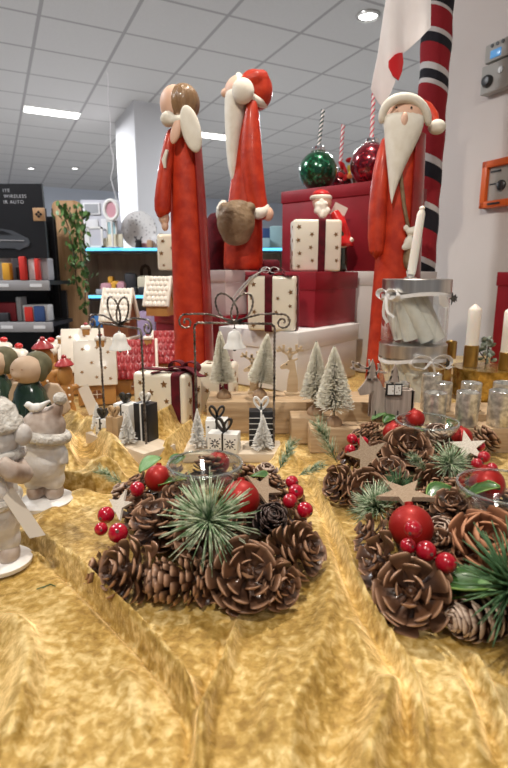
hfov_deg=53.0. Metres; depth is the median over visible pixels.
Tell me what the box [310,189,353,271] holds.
figurine
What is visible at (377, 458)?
wreath
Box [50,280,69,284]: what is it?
shelf
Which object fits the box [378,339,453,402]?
candle jar
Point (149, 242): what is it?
box
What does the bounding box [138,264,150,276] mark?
ornament
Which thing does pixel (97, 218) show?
board
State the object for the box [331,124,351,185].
ornament
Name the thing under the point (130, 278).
goods
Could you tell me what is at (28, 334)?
display rack
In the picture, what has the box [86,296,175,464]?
ornament
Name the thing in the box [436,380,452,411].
tealight holder
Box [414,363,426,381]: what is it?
candle
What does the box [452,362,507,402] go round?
brass tray
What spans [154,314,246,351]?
gift box
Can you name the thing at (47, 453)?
figurine
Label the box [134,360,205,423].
gift
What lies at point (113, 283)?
goods
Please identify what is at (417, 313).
candle
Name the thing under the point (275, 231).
shelf box
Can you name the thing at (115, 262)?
shelf
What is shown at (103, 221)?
picture
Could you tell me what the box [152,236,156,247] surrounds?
box
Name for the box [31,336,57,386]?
figurine
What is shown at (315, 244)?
gift
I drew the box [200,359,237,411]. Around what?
gift
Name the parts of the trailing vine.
stem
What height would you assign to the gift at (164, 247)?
0.121 m
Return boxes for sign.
[33,208,45,220]
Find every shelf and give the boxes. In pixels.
[10,318,72,326]
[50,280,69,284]
[85,248,286,334]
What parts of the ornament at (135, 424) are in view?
arch frame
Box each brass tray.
[425,359,452,381]
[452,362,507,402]
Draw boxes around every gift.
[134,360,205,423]
[157,233,171,269]
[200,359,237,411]
[233,267,298,331]
[290,218,341,271]
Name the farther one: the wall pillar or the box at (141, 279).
the wall pillar
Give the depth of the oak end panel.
2.94 m
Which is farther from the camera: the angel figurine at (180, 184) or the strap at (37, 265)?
the strap at (37, 265)
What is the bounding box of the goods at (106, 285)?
[100,283,110,288]
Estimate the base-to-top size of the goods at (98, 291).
0.040 m
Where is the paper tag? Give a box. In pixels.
[78,384,95,415]
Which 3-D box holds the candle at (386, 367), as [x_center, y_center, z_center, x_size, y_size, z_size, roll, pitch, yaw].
[0.356,-0.013,1.307,0.069,0.120,0.037,0,12,0]
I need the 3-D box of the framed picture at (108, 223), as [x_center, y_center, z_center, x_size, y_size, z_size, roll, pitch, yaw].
[-0.981,-1.033,3.522,0.069,0.179,0.015,0,12,0]
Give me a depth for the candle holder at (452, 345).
1.54 m
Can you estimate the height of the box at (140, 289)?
0.054 m
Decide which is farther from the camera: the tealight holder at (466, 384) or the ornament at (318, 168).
the ornament at (318, 168)
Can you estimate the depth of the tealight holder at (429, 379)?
1.05 m
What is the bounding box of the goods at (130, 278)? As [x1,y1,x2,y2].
[124,273,136,287]
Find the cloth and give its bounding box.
[0,356,507,767]
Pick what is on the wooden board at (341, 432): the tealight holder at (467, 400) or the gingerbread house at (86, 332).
the tealight holder at (467, 400)
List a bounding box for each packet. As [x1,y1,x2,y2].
[0,302,17,320]
[16,296,26,320]
[39,258,53,279]
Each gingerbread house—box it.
[38,334,60,359]
[61,322,103,394]
[73,334,117,405]
[98,287,140,339]
[111,334,158,394]
[142,276,173,315]
[151,330,174,366]
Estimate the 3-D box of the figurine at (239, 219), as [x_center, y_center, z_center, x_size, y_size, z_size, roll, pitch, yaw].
[-0.029,-0.669,1.610,0.182,0.608,0.196,0,12,0]
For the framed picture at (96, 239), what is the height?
0.136 m
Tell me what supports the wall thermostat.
attached to the wall at (472, 241)
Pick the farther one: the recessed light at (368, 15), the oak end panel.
the recessed light at (368, 15)
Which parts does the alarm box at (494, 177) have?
plate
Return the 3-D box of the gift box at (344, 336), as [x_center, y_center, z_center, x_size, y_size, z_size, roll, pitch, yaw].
[0.117,-0.103,1.624,0.290,0.171,0.357,9,15,37]
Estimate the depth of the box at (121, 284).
3.57 m
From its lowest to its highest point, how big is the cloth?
0.610 m
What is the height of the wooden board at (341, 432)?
0.047 m
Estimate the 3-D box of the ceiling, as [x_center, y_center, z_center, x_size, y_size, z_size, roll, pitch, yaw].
[-0.906,-2.883,4.641,15.000,0.100,16.000,-6,13,-26]
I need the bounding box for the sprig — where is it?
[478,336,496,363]
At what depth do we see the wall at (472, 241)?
2.26 m
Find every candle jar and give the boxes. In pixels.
[375,279,456,343]
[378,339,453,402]
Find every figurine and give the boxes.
[0,337,12,347]
[0,346,17,398]
[0,396,44,577]
[6,343,27,378]
[9,351,70,418]
[22,392,72,514]
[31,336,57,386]
[34,337,60,385]
[54,354,78,415]
[154,83,213,367]
[216,69,273,269]
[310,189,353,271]
[365,92,445,386]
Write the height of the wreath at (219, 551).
0.138 m
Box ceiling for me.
[0,0,420,202]
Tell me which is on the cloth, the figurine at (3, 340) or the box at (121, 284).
the figurine at (3, 340)
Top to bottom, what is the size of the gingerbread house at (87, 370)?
0.178 m
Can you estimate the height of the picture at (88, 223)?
0.049 m
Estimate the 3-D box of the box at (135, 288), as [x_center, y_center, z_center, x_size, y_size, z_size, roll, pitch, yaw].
[-0.860,-0.659,3.602,0.077,0.054,0.060,0,12,0]
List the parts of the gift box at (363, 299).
lid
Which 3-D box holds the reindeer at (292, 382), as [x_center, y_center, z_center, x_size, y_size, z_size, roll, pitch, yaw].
[0.078,-0.032,1.113,0.060,0.109,0.030,-1,12,-5]
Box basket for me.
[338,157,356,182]
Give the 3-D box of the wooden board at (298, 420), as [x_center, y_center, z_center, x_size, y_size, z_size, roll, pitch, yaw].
[0.119,0.086,1.024,0.093,0.052,0.057,0,12,0]
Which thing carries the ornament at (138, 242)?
on the shelf at (115, 262)
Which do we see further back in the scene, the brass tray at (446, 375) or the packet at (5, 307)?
the packet at (5, 307)
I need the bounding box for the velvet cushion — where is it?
[262,260,279,269]
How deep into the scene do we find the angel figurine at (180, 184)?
1.27 m
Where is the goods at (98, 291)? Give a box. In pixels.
[96,289,101,294]
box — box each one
[2,263,13,279]
[103,238,107,247]
[108,276,114,282]
[116,281,125,287]
[127,287,137,294]
[137,276,144,287]
[138,287,143,294]
[147,240,152,247]
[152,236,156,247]
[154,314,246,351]
[210,270,257,315]
[219,323,358,390]
[245,271,357,327]
[262,228,269,237]
[263,238,269,247]
[270,226,281,247]
[281,181,426,271]
[346,271,436,371]
[479,157,507,208]
[490,272,507,362]
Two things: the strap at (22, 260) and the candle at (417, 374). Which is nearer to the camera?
the candle at (417, 374)
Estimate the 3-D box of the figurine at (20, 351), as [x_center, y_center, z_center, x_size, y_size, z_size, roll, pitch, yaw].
[-0.600,-0.025,1.291,0.065,0.158,0.051,-1,12,-5]
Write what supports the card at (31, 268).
on the display rack
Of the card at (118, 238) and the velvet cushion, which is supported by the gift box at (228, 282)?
the velvet cushion
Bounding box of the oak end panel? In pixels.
[52,200,89,328]
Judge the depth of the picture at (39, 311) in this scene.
2.61 m
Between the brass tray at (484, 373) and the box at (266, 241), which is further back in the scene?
the box at (266, 241)
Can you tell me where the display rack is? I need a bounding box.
[0,258,72,352]
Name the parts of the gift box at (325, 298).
lid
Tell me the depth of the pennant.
1.45 m
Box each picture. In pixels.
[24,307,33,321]
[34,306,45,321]
[84,204,97,212]
[85,221,96,227]
[87,227,103,247]
[102,220,108,227]
[106,221,116,247]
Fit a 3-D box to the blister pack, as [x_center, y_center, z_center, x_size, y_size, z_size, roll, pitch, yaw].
[-1.296,-0.598,2.633,0.132,0.121,0.080,0,12,0]
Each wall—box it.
[0,183,288,271]
[433,0,507,355]
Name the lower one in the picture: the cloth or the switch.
the cloth
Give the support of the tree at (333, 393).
on the wooden board at (341, 432)
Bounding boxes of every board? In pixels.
[80,200,121,247]
[207,391,382,432]
[289,411,337,443]
[307,422,507,452]
[414,403,487,421]
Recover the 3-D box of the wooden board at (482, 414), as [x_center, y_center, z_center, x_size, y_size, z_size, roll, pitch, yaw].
[0.456,0.074,1.090,0.328,0.047,0.100,0,12,0]
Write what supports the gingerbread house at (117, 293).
on the cloth
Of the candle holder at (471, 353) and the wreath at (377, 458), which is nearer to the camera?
the wreath at (377, 458)
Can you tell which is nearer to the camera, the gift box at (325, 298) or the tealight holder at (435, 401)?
the tealight holder at (435, 401)
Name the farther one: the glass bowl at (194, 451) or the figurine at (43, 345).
the figurine at (43, 345)
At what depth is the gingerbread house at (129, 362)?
1.41 m
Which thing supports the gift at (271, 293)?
on the gift box at (344, 336)
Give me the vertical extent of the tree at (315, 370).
0.146 m
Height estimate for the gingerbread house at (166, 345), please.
0.164 m
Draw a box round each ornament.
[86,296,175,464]
[134,236,142,247]
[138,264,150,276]
[178,292,290,461]
[331,124,351,185]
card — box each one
[28,259,35,279]
[108,234,123,247]
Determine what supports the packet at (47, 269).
on the display rack
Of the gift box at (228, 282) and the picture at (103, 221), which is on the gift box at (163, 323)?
the gift box at (228, 282)
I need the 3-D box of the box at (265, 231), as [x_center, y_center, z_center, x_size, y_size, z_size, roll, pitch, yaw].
[0.092,-1.034,3.624,0.070,0.139,0.060,0,12,0]
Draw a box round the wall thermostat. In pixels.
[480,36,507,96]
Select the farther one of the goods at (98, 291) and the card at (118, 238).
the goods at (98, 291)
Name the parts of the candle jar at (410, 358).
lid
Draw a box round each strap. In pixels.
[18,256,27,279]
[34,258,41,279]
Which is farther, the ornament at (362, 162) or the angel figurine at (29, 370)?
the ornament at (362, 162)
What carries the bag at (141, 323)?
on the shelf at (115, 262)
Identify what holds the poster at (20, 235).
attached to the display rack
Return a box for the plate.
[121,211,156,247]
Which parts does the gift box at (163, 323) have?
lid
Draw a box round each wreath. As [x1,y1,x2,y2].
[84,438,327,616]
[308,408,501,513]
[346,464,507,646]
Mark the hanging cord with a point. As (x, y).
(107, 73)
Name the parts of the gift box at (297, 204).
lid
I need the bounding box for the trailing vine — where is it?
[51,200,97,314]
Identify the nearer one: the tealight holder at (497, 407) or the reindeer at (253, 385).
the tealight holder at (497, 407)
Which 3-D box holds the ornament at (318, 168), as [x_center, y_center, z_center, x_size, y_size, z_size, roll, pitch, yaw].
[0.224,-0.813,1.774,0.134,0.264,0.134,0,12,0]
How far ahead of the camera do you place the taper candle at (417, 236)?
1.23 m
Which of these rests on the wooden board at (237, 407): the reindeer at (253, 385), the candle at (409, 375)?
the reindeer at (253, 385)
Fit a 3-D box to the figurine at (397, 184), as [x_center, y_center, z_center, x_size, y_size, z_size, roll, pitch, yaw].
[0.409,-0.369,1.409,0.176,0.781,0.146,6,13,26]
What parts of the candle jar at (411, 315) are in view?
lid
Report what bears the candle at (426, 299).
on the candle jar at (411, 315)
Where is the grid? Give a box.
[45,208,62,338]
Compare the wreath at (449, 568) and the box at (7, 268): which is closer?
the wreath at (449, 568)
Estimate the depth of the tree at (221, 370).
1.07 m
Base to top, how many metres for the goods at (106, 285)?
0.082 m
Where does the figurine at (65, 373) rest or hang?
on the cloth
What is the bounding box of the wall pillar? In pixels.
[115,100,170,247]
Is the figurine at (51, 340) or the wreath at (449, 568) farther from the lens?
the figurine at (51, 340)
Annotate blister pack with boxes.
[0,258,18,279]
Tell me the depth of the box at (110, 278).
3.65 m
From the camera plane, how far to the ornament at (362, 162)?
1.65 m
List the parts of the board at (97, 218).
frame, frame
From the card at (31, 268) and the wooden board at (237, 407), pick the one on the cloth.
the wooden board at (237, 407)
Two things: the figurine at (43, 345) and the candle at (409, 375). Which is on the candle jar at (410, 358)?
the candle at (409, 375)
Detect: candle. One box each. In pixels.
[380,357,390,380]
[388,293,402,339]
[388,358,405,380]
[394,294,417,341]
[401,294,434,343]
[401,363,421,402]
[404,206,424,277]
[414,296,444,343]
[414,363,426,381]
[422,296,444,334]
[465,303,481,345]
[500,309,507,352]
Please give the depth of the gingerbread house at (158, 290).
1.59 m
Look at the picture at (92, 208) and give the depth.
3.53 m
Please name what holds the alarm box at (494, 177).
attached to the wall at (472, 241)
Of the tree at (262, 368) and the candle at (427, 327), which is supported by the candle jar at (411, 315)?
the candle at (427, 327)
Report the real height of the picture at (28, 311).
0.076 m
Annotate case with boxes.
[0,313,10,321]
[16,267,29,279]
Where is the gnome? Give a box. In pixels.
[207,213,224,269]
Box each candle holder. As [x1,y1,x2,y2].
[445,340,456,358]
[463,345,478,367]
[498,352,507,370]
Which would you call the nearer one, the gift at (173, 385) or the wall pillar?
the gift at (173, 385)
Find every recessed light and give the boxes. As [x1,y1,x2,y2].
[22,105,80,118]
[201,131,225,139]
[356,9,380,22]
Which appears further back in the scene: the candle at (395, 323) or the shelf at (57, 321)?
the shelf at (57, 321)
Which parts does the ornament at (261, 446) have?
arch frame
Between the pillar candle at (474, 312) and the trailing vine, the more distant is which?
the trailing vine
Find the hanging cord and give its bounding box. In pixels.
[107,73,115,199]
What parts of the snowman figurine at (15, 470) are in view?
arm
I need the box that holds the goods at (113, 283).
[111,281,118,287]
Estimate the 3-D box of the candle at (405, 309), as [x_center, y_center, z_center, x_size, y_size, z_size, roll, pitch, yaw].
[0.372,-0.163,1.250,0.066,0.119,0.037,2,12,10]
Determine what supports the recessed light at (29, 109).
in the ceiling
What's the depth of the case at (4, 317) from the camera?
2.61 m
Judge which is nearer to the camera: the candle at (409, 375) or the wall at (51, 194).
the candle at (409, 375)
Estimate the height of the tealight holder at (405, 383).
0.057 m
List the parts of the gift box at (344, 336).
lid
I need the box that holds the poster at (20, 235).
[0,184,48,257]
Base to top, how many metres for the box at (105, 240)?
0.065 m
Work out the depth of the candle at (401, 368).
1.26 m
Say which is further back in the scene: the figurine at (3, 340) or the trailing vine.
the trailing vine
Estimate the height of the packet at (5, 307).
0.095 m
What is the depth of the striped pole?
1.97 m
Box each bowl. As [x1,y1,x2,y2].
[166,450,242,492]
[395,412,459,442]
[455,468,507,508]
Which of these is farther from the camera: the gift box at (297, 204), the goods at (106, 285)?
the goods at (106, 285)
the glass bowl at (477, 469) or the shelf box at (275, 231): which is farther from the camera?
the shelf box at (275, 231)
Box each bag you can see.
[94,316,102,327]
[137,310,155,338]
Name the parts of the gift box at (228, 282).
lid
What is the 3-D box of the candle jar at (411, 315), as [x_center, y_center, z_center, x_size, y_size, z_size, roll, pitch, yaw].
[0.397,-0.183,1.276,0.190,0.157,0.176,0,12,0]
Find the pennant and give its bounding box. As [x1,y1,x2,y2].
[371,0,430,104]
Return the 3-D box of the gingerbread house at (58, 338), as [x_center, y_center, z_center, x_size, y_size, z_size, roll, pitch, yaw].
[-0.600,-0.082,1.578,0.137,0.150,0.088,2,12,10]
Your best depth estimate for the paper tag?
1.16 m
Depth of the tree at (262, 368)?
1.07 m
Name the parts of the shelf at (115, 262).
panel, shelf, panel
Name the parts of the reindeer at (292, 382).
foot plate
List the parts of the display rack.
price rail, price rail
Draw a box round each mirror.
[103,198,118,247]
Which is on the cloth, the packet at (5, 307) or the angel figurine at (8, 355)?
the angel figurine at (8, 355)
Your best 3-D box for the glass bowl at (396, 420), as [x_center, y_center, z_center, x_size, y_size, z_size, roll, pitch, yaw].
[0.288,0.091,0.857,0.104,0.064,0.104,0,12,0]
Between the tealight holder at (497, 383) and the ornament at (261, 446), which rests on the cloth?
the ornament at (261, 446)
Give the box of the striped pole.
[418,0,454,271]
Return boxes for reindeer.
[240,351,258,393]
[276,345,303,394]
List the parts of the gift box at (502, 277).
lid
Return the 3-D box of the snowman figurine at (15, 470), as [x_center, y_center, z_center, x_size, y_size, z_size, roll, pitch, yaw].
[-0.278,0.105,0.560,0.101,0.213,0.070,0,12,0]
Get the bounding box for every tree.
[209,331,236,398]
[248,333,276,398]
[299,341,324,415]
[314,346,354,426]
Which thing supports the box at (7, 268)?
on the display rack
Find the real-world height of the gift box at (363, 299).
0.336 m
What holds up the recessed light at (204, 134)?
in the ceiling
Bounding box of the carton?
[23,304,53,320]
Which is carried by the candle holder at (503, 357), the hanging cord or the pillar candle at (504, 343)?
the pillar candle at (504, 343)
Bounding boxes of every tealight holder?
[384,380,409,386]
[420,372,441,409]
[423,390,447,425]
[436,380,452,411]
[454,389,479,427]
[461,380,482,410]
[486,388,507,427]
[493,380,507,388]
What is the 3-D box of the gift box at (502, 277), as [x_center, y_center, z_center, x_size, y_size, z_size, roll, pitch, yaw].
[0.985,-0.223,1.793,0.200,0.334,0.300,9,15,37]
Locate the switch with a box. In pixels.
[481,74,492,87]
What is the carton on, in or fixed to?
on the display rack
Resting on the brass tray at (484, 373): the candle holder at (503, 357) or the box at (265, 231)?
the candle holder at (503, 357)
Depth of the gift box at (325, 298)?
1.54 m
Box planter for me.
[350,359,414,420]
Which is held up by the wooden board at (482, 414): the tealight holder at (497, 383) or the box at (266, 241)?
the tealight holder at (497, 383)
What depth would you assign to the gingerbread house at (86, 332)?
1.41 m

